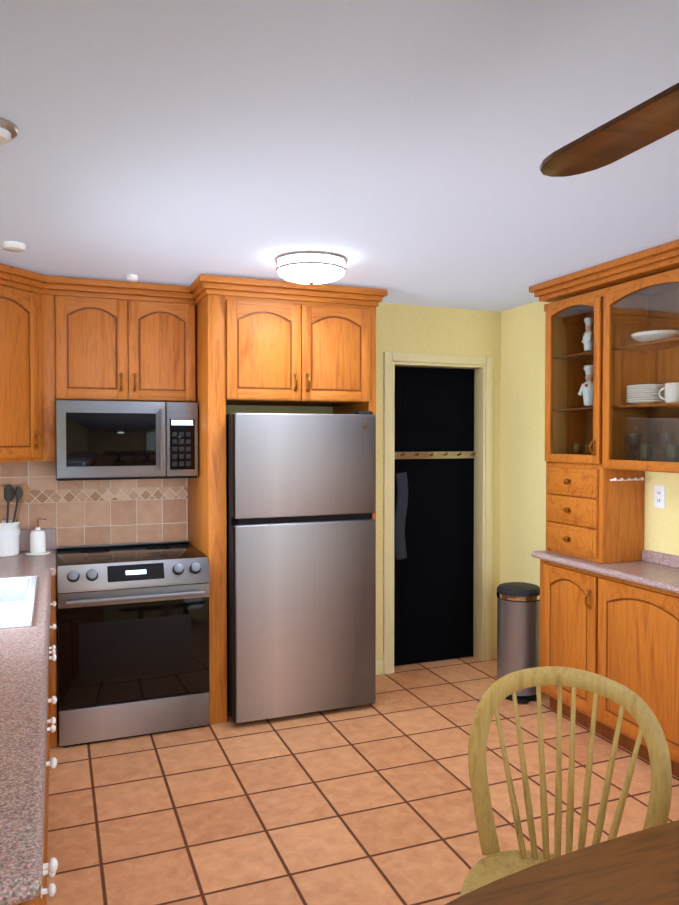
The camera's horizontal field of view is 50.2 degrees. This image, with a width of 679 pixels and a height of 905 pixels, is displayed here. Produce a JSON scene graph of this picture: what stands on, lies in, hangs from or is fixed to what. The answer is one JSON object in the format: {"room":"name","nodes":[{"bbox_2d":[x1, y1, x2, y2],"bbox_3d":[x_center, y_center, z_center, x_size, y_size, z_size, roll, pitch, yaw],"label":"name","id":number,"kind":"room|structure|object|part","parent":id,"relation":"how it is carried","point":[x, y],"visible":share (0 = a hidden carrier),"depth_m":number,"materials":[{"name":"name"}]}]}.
{"room":"kitchen","nodes":[
{"label":"kitchen","id":0,"kind":"room"},
{"bbox_2d":[40,588,47,635],"bbox_3d":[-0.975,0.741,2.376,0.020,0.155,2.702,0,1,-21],"label":"countertop","id":1,"kind":"structure","parent":0,"relation":"attached to","point":[43,603],"depth_m":2.73,"materials":[{"name":"pink stone"}]},
{"bbox_2d":[55,402,332,701],"bbox_3d":[-1.251,0.249,4.498,2.592,2.450,0.120,0,1,-21],"label":"wall","id":2,"kind":"structure","parent":0,"point":[231,409],"depth_m":4.72,"materials":[{"name":"yellow paint"}]},
{"bbox_2d":[20,528,55,551],"bbox_3d":[-1.989,0.508,4.124,0.695,0.125,0.021,0,1,-21],"label":"backsplash","id":3,"kind":"structure","parent":2,"relation":"attached to","point":[50,532],"depth_m":4.19,"materials":[{"name":"pink stone"}]},
{"bbox_2d":[0,461,187,547],"bbox_3d":[-1.636,0.306,4.277,1.469,0.515,0.010,0,1,-21],"label":"tile backsplash","id":4,"kind":"structure","parent":2,"relation":"attached to","point":[83,512],"depth_m":4.35,"materials":[{"name":"beige tile"}]},
{"bbox_2d":[0,0,678,311],"bbox_3d":[0.512,-0.948,1.715,3.860,0.060,6.540,0,1,-21],"label":"ceiling","id":5,"kind":"structure","parent":0,"point":[400,151],"depth_m":2.15,"materials":[{"name":"paint"}]},
{"bbox_2d":[0,118,18,144],"bbox_3d":[-0.908,-0.900,1.986,0.052,0.047,0.187,0,1,-21],"label":"ceiling light","id":6,"kind":"object","parent":5,"relation":"attached to","point":[9,130],"depth_m":2.03,"materials":[{"name":"silver metal"}]},
{"bbox_2d":[2,241,25,252],"bbox_3d":[-1.428,-0.924,3.177,0.097,0.047,0.204,0,1,-21],"label":"smoke detector","id":7,"kind":"object","parent":5,"relation":"attached to","point":[10,246],"depth_m":3.27,"materials":[{"name":"white plastic"}]},
{"bbox_2d":[127,274,138,281],"bbox_3d":[-1.084,-0.937,3.798,0.063,0.047,0.177,0,1,-21],"label":"smoke detector","id":8,"kind":"object","parent":5,"relation":"attached to","point":[131,278],"depth_m":3.93,"materials":[{"name":"white plastic"}]},
{"bbox_2d":[275,251,346,284],"bbox_3d":[-0.141,-0.895,3.599,0.360,0.124,0.360,0,1,-21],"label":"flush ceiling light","id":9,"kind":"object","parent":5,"relation":"attached to","point":[311,267],"visible":1,"depth_m":3.48,"materials":[{"name":"white glass"}]},
{"bbox_2d":[540,83,678,176],"bbox_3d":[0.667,-0.638,0.778,1.005,0.520,1.005,1,1,24],"label":"ceiling fan","id":10,"kind":"object","parent":5,"relation":"hanging from","point":[645,123],"visible":1,"depth_m":1.24,"materials":[{"name":"brown wood"}]},
{"bbox_2d":[47,656,678,904],"bbox_3d":[0.512,1.562,1.768,3.860,0.060,6.540,0,1,-21],"label":"floor","id":11,"kind":"structure","parent":0,"point":[369,804],"depth_m":3.12,"materials":[{"name":"tile"}]},
{"bbox_2d":[12,680,51,904],"bbox_3d":[-0.952,1.102,1.446,0.661,0.872,0.967,0,1,-21],"label":"base cabinet","id":12,"kind":"object","parent":11,"relation":"on","point":[40,867],"depth_m":1.42,"materials":[{"name":"brown wood"}]},
{"bbox_2d":[0,624,43,904],"bbox_3d":[-1.059,0.640,1.703,0.655,0.038,1.578,0,1,-21],"label":"countertop","id":13,"kind":"structure","parent":12,"relation":"on","point":[21,649],"depth_m":1.51,"materials":[{"name":"pink stone"}]},
{"bbox_2d":[0,572,39,627],"bbox_3d":[-1.495,0.682,2.853,0.546,0.194,0.936,0,1,-21],"label":"sink","id":14,"kind":"object","parent":13,"relation":"in","point":[19,595],"depth_m":2.92,"materials":[{"name":"white ceramic"}]},
{"bbox_2d":[44,632,51,771],"bbox_3d":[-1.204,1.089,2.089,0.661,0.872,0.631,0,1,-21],"label":"base cabinet","id":15,"kind":"object","parent":11,"relation":"on","point":[47,639],"depth_m":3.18,"materials":[{"name":"brown wood"}]},
{"bbox_2d":[40,572,56,768],"bbox_3d":[-1.831,1.055,3.732,0.695,0.872,0.887,0,1,-21],"label":"base cabinet","id":16,"kind":"object","parent":11,"relation":"on","point":[51,575],"depth_m":3.66,"materials":[{"name":"brown wood"}]},
{"bbox_2d":[0,548,55,587],"bbox_3d":[-1.821,0.598,3.699,0.695,0.038,0.937,0,1,-21],"label":"countertop","id":17,"kind":"structure","parent":16,"relation":"on","point":[21,564],"depth_m":3.71,"materials":[{"name":"pink stone"}]},
{"bbox_2d":[0,483,30,556],"bbox_3d":[-1.868,0.368,4.032,0.275,0.407,0.166,0,1,-21],"label":"utensil crock","id":18,"kind":"object","parent":17,"relation":"on","point":[9,538],"visible":1,"depth_m":4.01,"materials":[{"name":"white ceramic"}]},
{"bbox_2d":[26,518,50,555],"bbox_3d":[-1.691,0.470,4.061,0.132,0.202,0.132,0,1,-21],"label":"soap dispenser","id":19,"kind":"object","parent":17,"relation":"on","point":[37,541],"visible":1,"depth_m":4.03,"materials":[{"name":"white ceramic"}]},
{"bbox_2d":[48,620,51,631],"bbox_3d":[-1.488,1.160,2.815,0.661,0.700,1.074,0,1,-21],"label":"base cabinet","id":20,"kind":"object","parent":11,"relation":"on","point":[49,621],"depth_m":2.83,"materials":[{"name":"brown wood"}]},
{"bbox_2d":[57,540,209,746],"bbox_3d":[-1.168,1.020,4.056,0.766,0.927,0.742,0,1,-21],"label":"range","id":21,"kind":"object","parent":11,"relation":"on","point":[133,639],"visible":1,"depth_m":3.77,"materials":[{"name":"silver metal"}]},
{"bbox_2d":[0,263,387,723],"bbox_3d":[-1.015,0.264,4.134,2.519,2.436,0.725,0,1,-21],"label":"upper cabinet","id":22,"kind":"object","parent":11,"relation":"on","point":[212,346],"visible":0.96,"depth_m":4.00,"materials":[{"name":"brown wood"}]},
{"bbox_2d":[56,400,197,480],"bbox_3d":[-1.230,-0.073,4.184,0.759,0.437,0.441,0,1,-21],"label":"microwave","id":23,"kind":"object","parent":22,"relation":"attached to","point":[106,440],"visible":1,"depth_m":4.01,"materials":[{"name":"silver metal"}]},
{"bbox_2d":[226,411,375,722],"bbox_3d":[-0.314,0.618,4.369,0.834,1.718,0.757,0,1,-21],"label":"refrigerator","id":24,"kind":"object","parent":11,"relation":"on","point":[301,525],"visible":0.92,"depth_m":4.01,"materials":[{"name":"silver metal"}]},
{"bbox_2d":[496,582,539,702],"bbox_3d":[1.103,1.139,4.401,0.271,0.675,0.315,0,1,-21],"label":"step trash can","id":25,"kind":"object","parent":11,"relation":"on","point":[518,626],"visible":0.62,"depth_m":4.31,"materials":[{"name":"silver metal"}]},
{"bbox_2d":[539,559,580,723],"bbox_3d":[1.397,1.048,3.982,0.338,0.873,0.565,0,1,-21],"label":"base cabinet","id":26,"kind":"object","parent":11,"relation":"on","point":[560,587],"depth_m":3.99,"materials":[{"name":"brown wood"}]},
{"bbox_2d":[444,820,678,904],"bbox_3d":[1.109,1.167,1.113,2.500,0.755,1.110,0,1,-21],"label":"dining table","id":27,"kind":"object","parent":11,"relation":"on","point":[641,867],"visible":1,"depth_m":1.33,"materials":[{"name":"brown wood"}]},
{"bbox_2d":[460,666,671,895],"bbox_3d":[0.530,1.061,1.763,0.650,0.946,0.649,0,1,-21],"label":"chair","id":28,"kind":"object","parent":11,"relation":"on","point":[495,864],"visible":0.85,"depth_m":1.92,"materials":[{"name":"beige wood"}]},
{"bbox_2d":[581,571,678,777],"bbox_3d":[1.590,1.058,3.491,0.338,0.873,0.770,0,1,-21],"label":"base cabinet","id":29,"kind":"object","parent":11,"relation":"on","point":[609,596],"depth_m":3.50,"materials":[{"name":"brown wood"}]},
{"bbox_2d":[531,551,678,594],"bbox_3d":[1.694,0.608,3.178,0.366,0.038,2.290,0,1,-21],"label":"countertop","id":30,"kind":"structure","parent":29,"relation":"on","point":[657,576],"depth_m":3.60,"materials":[{"name":"pink stone"}]},
{"bbox_2d":[541,459,648,562],"bbox_3d":[1.397,0.315,4.017,0.302,0.511,0.470,0,1,-21],"label":"drawer cabinet","id":31,"kind":"object","parent":30,"relation":"on","point":[595,507],"depth_m":3.83,"materials":[{"name":"brown wood"}]},
{"bbox_2d":[572,443,592,454],"label":"glasses","id":32,"kind":"object","parent":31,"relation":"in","point":[585,451],"depth_m":4.05,"materials":[{"name":"clear glass"}]},
{"bbox_2d":[578,365,593,407],"bbox_3d":[1.397,-0.367,4.036,0.083,0.242,0.118,-1,1,-27],"label":"figurine","id":33,"kind":"object","parent":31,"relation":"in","point":[587,383],"depth_m":4.02,"materials":[{"name":"white ceramic"}]},
{"bbox_2d":[581,317,593,351],"bbox_3d":[1.366,-0.642,3.967,0.066,0.194,0.095,0,1,6],"label":"figurine","id":34,"kind":"object","parent":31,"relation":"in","point":[591,347],"depth_m":3.95,"materials":[{"name":"white ceramic"}]},
{"bbox_2d":[627,433,652,460],"label":"glasses","id":35,"kind":"object","parent":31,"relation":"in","point":[638,435],"depth_m":3.67,"materials":[{"name":"clear glass"}]},
{"bbox_2d":[626,383,678,404],"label":"plate","id":36,"kind":"object","parent":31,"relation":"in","point":[653,393],"depth_m":3.54,"materials":[{"name":"white ceramic"}]},
{"bbox_2d":[631,330,678,342],"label":"plate","id":37,"kind":"object","parent":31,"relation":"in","point":[664,331],"depth_m":3.49,"materials":[{"name":"white ceramic"}]},
{"bbox_2d":[659,433,678,461],"label":"glasses","id":38,"kind":"object","parent":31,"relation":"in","point":[664,434],"depth_m":3.49,"materials":[{"name":"clear glass"}]},
{"bbox_2d":[376,303,500,659],"bbox_3d":[0.590,0.237,5.090,1.268,2.450,0.360,0,1,-21],"label":"wall","id":39,"kind":"structure","parent":0,"point":[401,328],"depth_m":4.90,"materials":[{"name":"yellow paint"}]},
{"bbox_2d":[376,659,383,674],"bbox_3d":[0.748,1.423,4.548,1.145,0.100,0.809,0,1,-21],"label":"baseboard","id":40,"kind":"structure","parent":39,"relation":"attached to","point":[380,667],"depth_m":4.78,"materials":[{"name":"beige paint"}]},
{"bbox_2d":[394,367,475,665],"bbox_3d":[0.647,0.437,5.016,0.676,2.042,0.109,0,1,-21],"label":"door","id":41,"kind":"structure","parent":39,"relation":"in","point":[433,576],"depth_m":5.03,"materials":[{"name":"paint"}]},
{"bbox_2d":[394,472,407,559],"bbox_3d":[0.414,0.426,4.888,0.108,0.591,0.056,0,1,-21],"label":"hanging towel","id":42,"kind":"object","parent":41,"relation":"hanging from","point":[400,516],"visible":0.96,"depth_m":4.87,"materials":[{"name":"grey fabric"}]},
{"bbox_3d":[0.668,0.019,4.993,0.626,0.050,0.068,0,1,-21],"label":"door peg rail","id":43,"kind":"part","parent":41,"relation":"part of","materials":[{"name":"beige wood"}]},
{"bbox_2d":[383,352,492,673],"bbox_3d":[0.656,0.400,4.992,0.836,2.128,0.158,0,1,-21],"label":"door frame","id":44,"kind":"structure","parent":39,"relation":"attached to","point":[482,367],"depth_m":5.04,"materials":[{"name":"beige paint"}]},
{"bbox_2d":[500,301,678,586],"bbox_3d":[2.296,0.295,2.312,0.120,2.450,6.060,0,1,-21],"label":"wall","id":45,"kind":"structure","parent":0,"point":[522,489],"depth_m":4.81,"materials":[{"name":"yellow paint"}]},
{"bbox_2d":[654,485,664,507],"bbox_3d":[1.660,0.230,3.759,0.008,0.116,0.072,0,1,-21],"label":"outlet","id":46,"kind":"object","parent":45,"relation":"attached to","point":[659,496],"visible":1,"depth_m":3.74,"materials":[{"name":"white plastic"}]},
{"bbox_2d":[645,551,678,566],"bbox_3d":[1.855,0.558,3.241,0.019,0.060,1.320,0,1,-21],"label":"backsplash","id":47,"kind":"structure","parent":45,"relation":"attached to","point":[650,556],"depth_m":3.72,"materials":[{"name":"pink stone"}]}
]}

